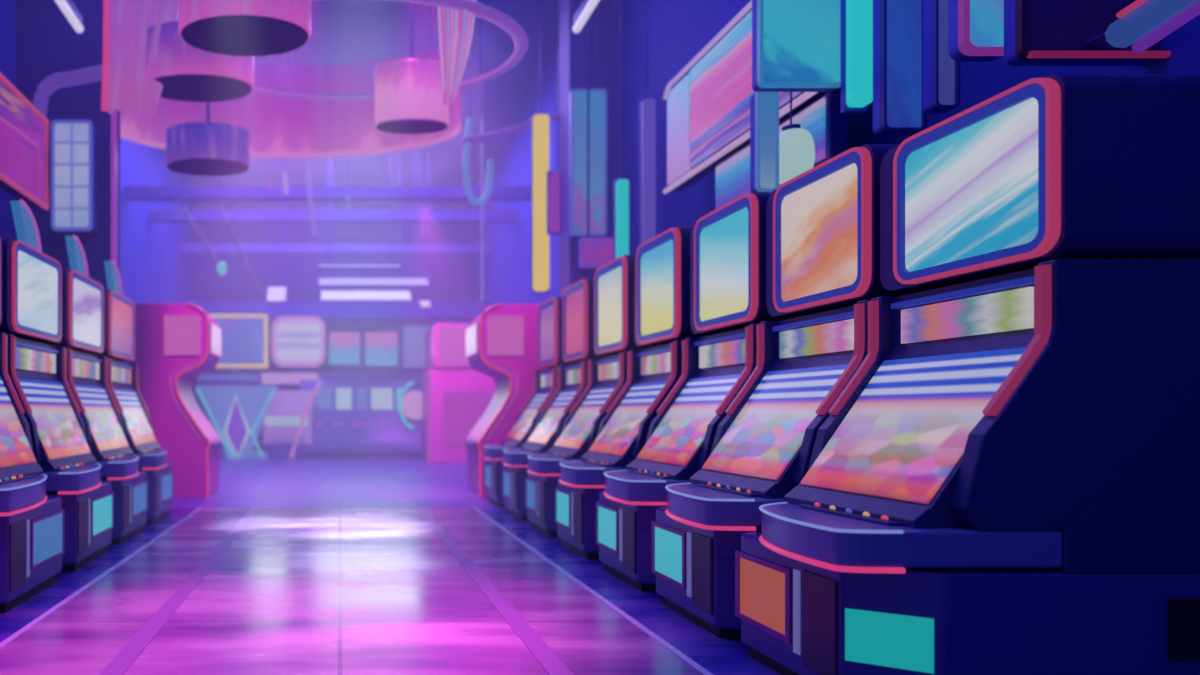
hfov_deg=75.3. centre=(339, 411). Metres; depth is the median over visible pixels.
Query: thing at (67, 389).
light
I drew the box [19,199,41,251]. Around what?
light
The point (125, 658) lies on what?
trim
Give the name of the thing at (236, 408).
light
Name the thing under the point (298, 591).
floor
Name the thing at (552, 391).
light
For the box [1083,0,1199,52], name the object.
light bar
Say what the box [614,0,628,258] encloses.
tube
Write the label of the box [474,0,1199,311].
wall
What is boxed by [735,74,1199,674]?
machine
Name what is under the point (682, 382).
light
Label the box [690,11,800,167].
picture
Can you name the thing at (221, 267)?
lamp
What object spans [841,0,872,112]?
tube
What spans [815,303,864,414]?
light
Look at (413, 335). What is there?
screen
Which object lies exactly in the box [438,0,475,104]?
drape
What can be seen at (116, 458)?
light
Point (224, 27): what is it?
lamp
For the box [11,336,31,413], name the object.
light
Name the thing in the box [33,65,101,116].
pipe
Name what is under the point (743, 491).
button
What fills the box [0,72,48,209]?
framed sign
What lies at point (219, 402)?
light
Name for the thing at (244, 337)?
screen
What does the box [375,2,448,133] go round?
lamp
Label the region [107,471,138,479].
light
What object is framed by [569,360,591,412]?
light
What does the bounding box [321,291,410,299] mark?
diffuser
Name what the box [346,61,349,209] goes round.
stick
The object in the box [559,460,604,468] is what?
light
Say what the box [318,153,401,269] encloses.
hanging light
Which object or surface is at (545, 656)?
trim
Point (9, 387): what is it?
light
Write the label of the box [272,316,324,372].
sign
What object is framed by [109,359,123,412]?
light
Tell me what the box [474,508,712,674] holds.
trim
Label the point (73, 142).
window panel
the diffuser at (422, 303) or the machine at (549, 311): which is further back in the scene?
the diffuser at (422, 303)
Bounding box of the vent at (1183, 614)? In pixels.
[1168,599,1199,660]
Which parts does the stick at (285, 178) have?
rod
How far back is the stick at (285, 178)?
10.98 m
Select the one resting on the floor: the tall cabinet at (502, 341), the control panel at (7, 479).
the tall cabinet at (502, 341)
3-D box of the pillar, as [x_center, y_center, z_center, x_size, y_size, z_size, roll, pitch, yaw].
[3.045,-2.300,8.800,0.610,6.600,0.400,0,0,0]
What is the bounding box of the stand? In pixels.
[195,386,277,458]
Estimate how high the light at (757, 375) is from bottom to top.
0.481 m
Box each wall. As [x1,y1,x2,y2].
[0,0,195,399]
[16,0,119,288]
[196,201,473,451]
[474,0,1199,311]
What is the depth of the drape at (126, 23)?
6.80 m
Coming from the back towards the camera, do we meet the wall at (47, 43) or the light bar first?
the wall at (47, 43)
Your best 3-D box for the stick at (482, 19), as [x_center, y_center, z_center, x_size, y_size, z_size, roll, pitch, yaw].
[1.972,-3.578,10.000,0.037,4.044,0.037,0,0,22]
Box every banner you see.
[873,0,926,135]
[923,0,959,113]
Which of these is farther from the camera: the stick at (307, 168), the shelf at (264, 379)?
the shelf at (264, 379)
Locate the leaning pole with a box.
[289,380,322,457]
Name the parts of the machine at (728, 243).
lit panel, panel frame, service door, corner panel, panel, reel glass, marquee panel, neon frame, panel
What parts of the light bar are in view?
arm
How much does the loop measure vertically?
2.858 m
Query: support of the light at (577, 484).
on the machine at (662, 262)
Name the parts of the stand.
diamond panel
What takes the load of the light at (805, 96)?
attached to the billboard
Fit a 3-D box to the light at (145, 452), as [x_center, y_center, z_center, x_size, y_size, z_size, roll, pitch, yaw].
[-1.722,0.372,6.689,0.226,0.010,0.930,0,0,-16]
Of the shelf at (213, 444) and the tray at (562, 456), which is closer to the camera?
the tray at (562, 456)
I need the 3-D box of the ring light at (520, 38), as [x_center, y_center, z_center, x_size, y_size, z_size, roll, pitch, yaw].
[0.097,-4.531,7.000,3.430,2.138,2.110,0,0,0]
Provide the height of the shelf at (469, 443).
0.050 m
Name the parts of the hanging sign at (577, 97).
frame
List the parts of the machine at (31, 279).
panel, marquee panel, neon frame, reel glass, corner panel, panel, service door, panel frame, lit panel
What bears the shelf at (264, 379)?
on the floor
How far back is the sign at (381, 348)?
16.79 m
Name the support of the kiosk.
on the floor
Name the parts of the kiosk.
panel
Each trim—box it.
[0,508,201,648]
[99,508,259,674]
[124,186,530,200]
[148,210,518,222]
[178,244,490,253]
[417,508,572,674]
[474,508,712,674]
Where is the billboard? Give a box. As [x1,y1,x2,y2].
[663,0,840,193]
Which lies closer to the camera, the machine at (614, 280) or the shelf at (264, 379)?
the machine at (614, 280)
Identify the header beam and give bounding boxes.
[187,301,482,319]
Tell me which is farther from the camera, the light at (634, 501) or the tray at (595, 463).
the tray at (595, 463)
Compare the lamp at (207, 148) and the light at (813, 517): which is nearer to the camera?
the light at (813, 517)
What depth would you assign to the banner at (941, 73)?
3.49 m
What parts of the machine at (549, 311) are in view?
panel frame, lit panel, service door, corner panel, panel, reel glass, panel, marquee panel, neon frame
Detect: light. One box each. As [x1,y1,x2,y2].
[0,474,46,490]
[0,495,46,516]
[3,334,24,413]
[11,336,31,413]
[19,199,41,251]
[55,0,83,32]
[58,463,100,473]
[58,481,100,494]
[63,348,80,413]
[69,350,85,413]
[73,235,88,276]
[105,358,119,412]
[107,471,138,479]
[108,455,138,462]
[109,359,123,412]
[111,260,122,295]
[136,365,148,412]
[142,463,166,469]
[143,450,166,455]
[174,0,528,100]
[195,387,234,457]
[206,451,208,497]
[223,395,250,458]
[251,390,274,456]
[262,373,317,383]
[265,416,307,425]
[318,149,429,287]
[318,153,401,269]
[320,151,411,301]
[418,150,431,308]
[479,451,480,497]
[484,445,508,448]
[484,457,503,460]
[503,449,532,453]
[503,462,527,466]
[519,371,535,412]
[527,454,563,459]
[527,469,559,475]
[536,367,554,412]
[541,366,559,412]
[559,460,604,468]
[559,478,604,487]
[563,361,584,412]
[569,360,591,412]
[572,0,599,32]
[598,353,623,413]
[604,470,665,481]
[604,491,666,505]
[606,351,631,413]
[646,342,675,413]
[656,340,687,413]
[663,0,751,99]
[663,92,817,193]
[665,483,754,501]
[665,509,755,530]
[715,326,752,413]
[725,324,763,413]
[759,502,903,533]
[759,535,905,573]
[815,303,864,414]
[828,300,878,414]
[982,264,1051,415]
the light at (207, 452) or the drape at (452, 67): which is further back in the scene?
the light at (207, 452)
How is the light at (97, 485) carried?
on the machine at (31, 279)
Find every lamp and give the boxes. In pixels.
[144,21,253,101]
[166,102,249,175]
[178,0,310,55]
[182,174,226,275]
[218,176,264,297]
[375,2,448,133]
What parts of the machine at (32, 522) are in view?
neon frame, corner panel, panel, service door, reel glass, panel frame, lit panel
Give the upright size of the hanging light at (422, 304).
3.432 m
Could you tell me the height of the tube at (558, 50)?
1.920 m
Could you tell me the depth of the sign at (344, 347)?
16.79 m
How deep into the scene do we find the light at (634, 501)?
3.88 m
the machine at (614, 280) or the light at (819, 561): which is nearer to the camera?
the light at (819, 561)
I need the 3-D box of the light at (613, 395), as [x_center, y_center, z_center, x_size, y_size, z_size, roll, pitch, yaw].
[2.132,-0.220,5.650,0.205,0.481,0.044,0,0,0]
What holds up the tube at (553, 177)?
hanging from the ceiling at (342, 31)
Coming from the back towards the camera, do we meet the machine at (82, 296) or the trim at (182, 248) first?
the trim at (182, 248)
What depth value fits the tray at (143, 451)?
6.54 m
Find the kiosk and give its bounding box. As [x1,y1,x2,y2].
[422,323,494,463]
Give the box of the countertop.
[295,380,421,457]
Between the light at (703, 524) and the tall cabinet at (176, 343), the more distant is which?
the tall cabinet at (176, 343)
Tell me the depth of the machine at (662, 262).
4.99 m
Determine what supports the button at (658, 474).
on the machine at (728, 243)
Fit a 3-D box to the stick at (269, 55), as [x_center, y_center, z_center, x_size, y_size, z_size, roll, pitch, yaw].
[-1.069,-4.496,11.000,0.041,2.208,0.041,0,0,22]
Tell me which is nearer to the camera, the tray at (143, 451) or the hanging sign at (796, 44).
the hanging sign at (796, 44)
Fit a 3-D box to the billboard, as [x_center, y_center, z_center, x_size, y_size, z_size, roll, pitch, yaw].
[3.102,-2.399,5.292,0.497,0.936,2.183,0,0,0]
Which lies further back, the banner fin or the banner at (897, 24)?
the banner fin
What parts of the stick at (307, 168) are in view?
rod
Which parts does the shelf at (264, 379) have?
leg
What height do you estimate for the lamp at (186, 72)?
2.465 m
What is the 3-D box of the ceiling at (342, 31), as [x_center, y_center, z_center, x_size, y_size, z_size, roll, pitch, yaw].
[-0.125,-5.650,8.200,6.950,0.100,19.600,0,0,0]
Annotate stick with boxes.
[269,55,270,189]
[283,53,287,194]
[305,61,316,234]
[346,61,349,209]
[481,19,482,299]
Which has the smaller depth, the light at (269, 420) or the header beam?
the light at (269, 420)
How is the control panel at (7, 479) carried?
on the machine at (32, 522)
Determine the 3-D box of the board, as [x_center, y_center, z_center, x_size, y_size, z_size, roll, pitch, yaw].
[3.411,-3.518,2.950,1.291,4.165,0.099,0,0,0]
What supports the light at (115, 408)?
attached to the machine at (82, 296)
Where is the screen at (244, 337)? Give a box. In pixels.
[208,314,268,373]
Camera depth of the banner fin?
4.19 m
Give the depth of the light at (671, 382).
4.75 m
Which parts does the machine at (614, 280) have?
panel frame, lit panel, service door, corner panel, panel, reel glass, panel, marquee panel, neon frame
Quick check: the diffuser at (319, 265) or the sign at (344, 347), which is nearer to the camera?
the diffuser at (319, 265)
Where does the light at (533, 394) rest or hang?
attached to the machine at (549, 311)
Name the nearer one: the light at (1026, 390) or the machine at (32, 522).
the light at (1026, 390)
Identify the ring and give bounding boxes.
[120,5,461,157]
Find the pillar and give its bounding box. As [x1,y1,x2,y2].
[559,0,618,296]
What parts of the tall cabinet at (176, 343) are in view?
lit panel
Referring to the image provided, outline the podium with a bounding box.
[264,390,312,457]
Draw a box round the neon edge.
[111,108,116,264]
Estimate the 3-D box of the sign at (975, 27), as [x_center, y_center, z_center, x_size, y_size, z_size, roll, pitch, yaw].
[2.777,-3.566,3.110,0.232,4.067,0.080,0,0,0]
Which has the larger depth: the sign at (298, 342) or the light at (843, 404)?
the sign at (298, 342)
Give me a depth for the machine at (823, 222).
3.31 m
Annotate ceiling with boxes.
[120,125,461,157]
[177,0,558,185]
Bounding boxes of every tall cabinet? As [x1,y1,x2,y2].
[127,302,221,497]
[465,303,549,497]
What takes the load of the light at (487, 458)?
on the machine at (549, 311)
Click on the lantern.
(796, 144)
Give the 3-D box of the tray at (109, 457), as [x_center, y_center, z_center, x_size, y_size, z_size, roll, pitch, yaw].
[-1.769,0.366,5.709,0.081,0.017,0.618,0,0,0]
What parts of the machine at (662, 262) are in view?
panel frame, lit panel, service door, corner panel, panel, reel glass, marquee panel, panel, neon frame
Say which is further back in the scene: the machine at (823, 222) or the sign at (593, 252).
the sign at (593, 252)
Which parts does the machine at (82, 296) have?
panel, marquee panel, neon frame, reel glass, panel, corner panel, service door, panel frame, lit panel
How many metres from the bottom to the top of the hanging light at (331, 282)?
3.151 m
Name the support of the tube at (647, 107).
hanging from the ceiling at (342, 31)
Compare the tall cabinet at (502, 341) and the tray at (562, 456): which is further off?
the tall cabinet at (502, 341)
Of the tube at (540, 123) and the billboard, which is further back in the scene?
the tube at (540, 123)
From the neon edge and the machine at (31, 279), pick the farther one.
the neon edge
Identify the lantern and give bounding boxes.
[779,92,814,184]
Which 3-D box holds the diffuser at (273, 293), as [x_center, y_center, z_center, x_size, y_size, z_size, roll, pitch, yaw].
[-1.333,-2.490,15.169,0.377,0.354,0.362,0,0,0]
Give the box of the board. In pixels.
[1004,0,1170,65]
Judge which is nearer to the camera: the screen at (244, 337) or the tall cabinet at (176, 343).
the tall cabinet at (176, 343)
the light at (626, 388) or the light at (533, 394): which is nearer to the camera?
the light at (626, 388)
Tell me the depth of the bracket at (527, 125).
9.56 m
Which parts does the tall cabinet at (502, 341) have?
lit panel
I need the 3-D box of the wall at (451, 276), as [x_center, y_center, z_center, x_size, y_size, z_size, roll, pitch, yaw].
[-0.125,-2.300,18.050,7.150,6.800,0.100,0,0,0]
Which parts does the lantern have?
lamp shade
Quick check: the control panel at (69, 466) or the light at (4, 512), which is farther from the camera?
the control panel at (69, 466)
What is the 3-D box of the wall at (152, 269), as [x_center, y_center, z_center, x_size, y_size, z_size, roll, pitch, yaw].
[-3.650,-2.300,8.200,0.100,6.800,19.600,0,0,0]
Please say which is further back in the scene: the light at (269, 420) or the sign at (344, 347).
the sign at (344, 347)
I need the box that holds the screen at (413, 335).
[402,324,431,373]
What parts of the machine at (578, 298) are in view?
panel frame, lit panel, service door, corner panel, panel, reel glass, panel, marquee panel, neon frame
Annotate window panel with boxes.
[51,120,96,233]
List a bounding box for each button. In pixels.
[630,470,670,478]
[697,483,757,496]
[799,504,900,525]
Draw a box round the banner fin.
[750,92,778,192]
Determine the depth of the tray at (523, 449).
6.80 m
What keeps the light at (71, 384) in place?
attached to the machine at (82, 296)
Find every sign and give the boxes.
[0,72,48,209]
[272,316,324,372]
[328,331,360,373]
[364,331,398,373]
[569,0,606,236]
[578,0,616,268]
[716,92,847,208]
[752,0,840,91]
[948,0,1003,61]
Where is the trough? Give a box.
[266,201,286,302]
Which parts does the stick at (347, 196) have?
rod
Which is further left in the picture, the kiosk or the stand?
the stand
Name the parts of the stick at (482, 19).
rod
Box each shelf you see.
[198,373,421,427]
[210,441,221,447]
[465,441,476,446]
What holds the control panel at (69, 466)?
on the machine at (31, 279)
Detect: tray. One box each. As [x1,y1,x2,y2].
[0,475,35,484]
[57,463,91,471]
[106,455,130,460]
[141,449,158,453]
[521,448,537,451]
[548,454,568,458]
[582,461,610,466]
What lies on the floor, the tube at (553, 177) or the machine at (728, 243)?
the machine at (728, 243)
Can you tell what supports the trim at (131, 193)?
attached to the wall at (152, 269)
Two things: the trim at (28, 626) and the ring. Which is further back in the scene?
the ring
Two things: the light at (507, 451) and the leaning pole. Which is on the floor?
the leaning pole
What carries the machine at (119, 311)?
on the floor
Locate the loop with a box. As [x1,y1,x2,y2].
[463,25,492,205]
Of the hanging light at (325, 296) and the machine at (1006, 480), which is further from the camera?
the hanging light at (325, 296)
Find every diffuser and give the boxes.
[267,287,285,300]
[319,265,400,266]
[319,278,428,284]
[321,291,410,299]
[419,300,430,306]
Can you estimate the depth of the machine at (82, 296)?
5.64 m
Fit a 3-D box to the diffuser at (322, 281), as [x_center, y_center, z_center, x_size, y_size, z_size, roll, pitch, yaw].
[0.661,-2.567,14.169,2.138,0.194,0.362,0,0,0]
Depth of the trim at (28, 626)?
4.02 m
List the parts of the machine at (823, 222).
lit panel, panel frame, service door, corner panel, panel, reel glass, marquee panel, neon frame, panel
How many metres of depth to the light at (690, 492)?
3.27 m
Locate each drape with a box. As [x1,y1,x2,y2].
[101,0,177,114]
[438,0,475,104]
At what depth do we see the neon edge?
7.96 m
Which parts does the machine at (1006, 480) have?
lit panel, panel frame, service door, panel, corner panel, reel glass, marquee panel, neon frame, panel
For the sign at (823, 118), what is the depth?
4.43 m
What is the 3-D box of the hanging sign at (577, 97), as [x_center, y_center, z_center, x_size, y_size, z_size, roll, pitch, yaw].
[2.756,-3.778,8.010,0.400,3.644,0.080,0,0,0]
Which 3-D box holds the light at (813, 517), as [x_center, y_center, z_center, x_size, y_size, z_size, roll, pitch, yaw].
[1.770,0.372,2.676,0.369,0.010,0.941,0,0,27]
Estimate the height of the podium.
1.477 m
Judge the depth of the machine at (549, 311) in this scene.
7.71 m
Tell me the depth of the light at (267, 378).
16.75 m
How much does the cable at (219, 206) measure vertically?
3.867 m
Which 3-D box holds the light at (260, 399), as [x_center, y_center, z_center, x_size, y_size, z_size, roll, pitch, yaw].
[-1.627,0.231,15.170,0.520,1.419,0.060,0,0,0]
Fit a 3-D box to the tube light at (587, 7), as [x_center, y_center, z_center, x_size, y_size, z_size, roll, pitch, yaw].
[2.470,-4.779,6.710,0.100,1.643,1.620,0,0,0]
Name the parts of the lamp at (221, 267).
rod, bulb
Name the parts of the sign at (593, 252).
frame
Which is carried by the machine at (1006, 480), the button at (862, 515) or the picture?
the button at (862, 515)
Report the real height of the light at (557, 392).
0.481 m
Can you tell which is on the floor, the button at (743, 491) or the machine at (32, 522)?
the machine at (32, 522)
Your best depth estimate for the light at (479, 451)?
8.38 m
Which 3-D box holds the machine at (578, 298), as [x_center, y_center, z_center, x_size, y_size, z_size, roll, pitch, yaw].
[2.204,-0.110,6.905,1.332,2.220,0.790,0,0,0]
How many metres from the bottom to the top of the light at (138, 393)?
0.481 m
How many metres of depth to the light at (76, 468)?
4.64 m
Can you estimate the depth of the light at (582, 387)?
6.53 m
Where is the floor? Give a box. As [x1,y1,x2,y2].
[0,452,780,674]
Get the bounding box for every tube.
[531,0,549,292]
[547,0,559,234]
[558,50,558,118]
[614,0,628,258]
[639,0,655,245]
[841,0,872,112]
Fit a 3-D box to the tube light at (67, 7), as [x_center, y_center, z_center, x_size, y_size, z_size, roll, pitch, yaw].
[-2.720,-4.779,6.710,0.100,1.643,1.620,0,0,0]
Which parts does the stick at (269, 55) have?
rod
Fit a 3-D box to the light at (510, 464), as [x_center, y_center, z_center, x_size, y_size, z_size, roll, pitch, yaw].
[1.773,0.492,6.961,0.374,0.017,0.948,0,0,28]
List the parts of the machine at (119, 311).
panel, marquee panel, neon frame, reel glass, panel, corner panel, service door, panel frame, lit panel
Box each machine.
[0,199,113,573]
[0,235,64,613]
[43,235,147,545]
[90,260,172,525]
[484,297,573,507]
[502,279,607,520]
[525,255,655,537]
[555,226,713,559]
[596,192,800,592]
[652,144,921,640]
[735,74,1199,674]
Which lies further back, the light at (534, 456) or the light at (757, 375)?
the light at (534, 456)

